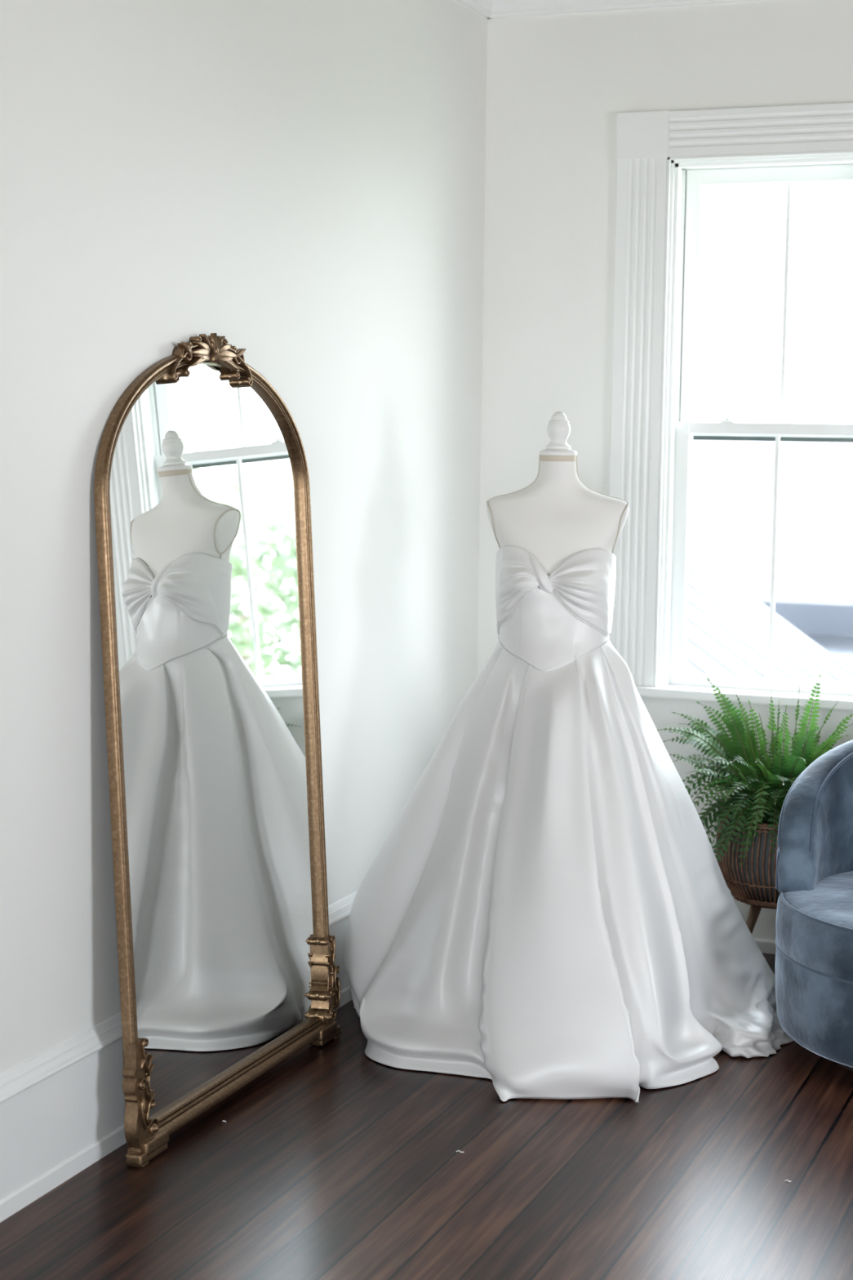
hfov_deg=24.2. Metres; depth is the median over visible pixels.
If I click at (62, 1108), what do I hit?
baseboard
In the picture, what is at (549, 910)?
dress
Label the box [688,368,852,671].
house
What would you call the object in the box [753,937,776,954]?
baseboard
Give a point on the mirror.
(226, 949)
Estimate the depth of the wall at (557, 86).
5.98 m
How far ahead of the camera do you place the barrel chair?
4.92 m
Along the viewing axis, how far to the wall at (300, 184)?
4.60 m
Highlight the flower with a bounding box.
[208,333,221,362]
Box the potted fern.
[657,672,852,866]
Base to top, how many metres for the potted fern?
0.596 m
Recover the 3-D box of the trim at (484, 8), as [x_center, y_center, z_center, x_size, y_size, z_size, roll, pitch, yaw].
[-1.175,-1.569,2.591,0.070,0.085,7.400,3,7,22]
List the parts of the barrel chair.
seat, backrest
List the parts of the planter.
leg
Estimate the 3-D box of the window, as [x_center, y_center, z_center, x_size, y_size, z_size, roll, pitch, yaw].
[1.043,-0.682,5.887,1.042,1.724,0.290,3,7,22]
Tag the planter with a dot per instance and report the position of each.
(753, 883)
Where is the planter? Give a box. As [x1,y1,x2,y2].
[715,808,780,933]
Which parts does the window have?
casing, sill, head casing, sash, sash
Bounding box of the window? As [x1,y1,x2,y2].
[608,102,852,710]
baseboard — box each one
[0,890,357,1222]
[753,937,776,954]
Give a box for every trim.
[454,0,495,17]
[486,0,761,18]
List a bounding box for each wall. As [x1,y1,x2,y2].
[0,0,488,1073]
[477,0,852,940]
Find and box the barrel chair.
[774,739,852,1071]
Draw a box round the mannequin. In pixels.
[486,411,629,588]
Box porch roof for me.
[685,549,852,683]
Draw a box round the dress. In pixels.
[344,546,793,1102]
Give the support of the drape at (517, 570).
hanging from the dress
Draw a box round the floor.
[0,952,852,1279]
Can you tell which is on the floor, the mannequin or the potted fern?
the mannequin
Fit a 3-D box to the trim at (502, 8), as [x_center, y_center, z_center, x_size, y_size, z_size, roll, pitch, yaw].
[2.072,-1.807,5.216,4.100,0.085,0.070,3,7,22]
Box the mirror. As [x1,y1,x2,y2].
[93,333,341,1167]
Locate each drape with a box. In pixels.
[495,546,538,632]
[549,547,616,635]

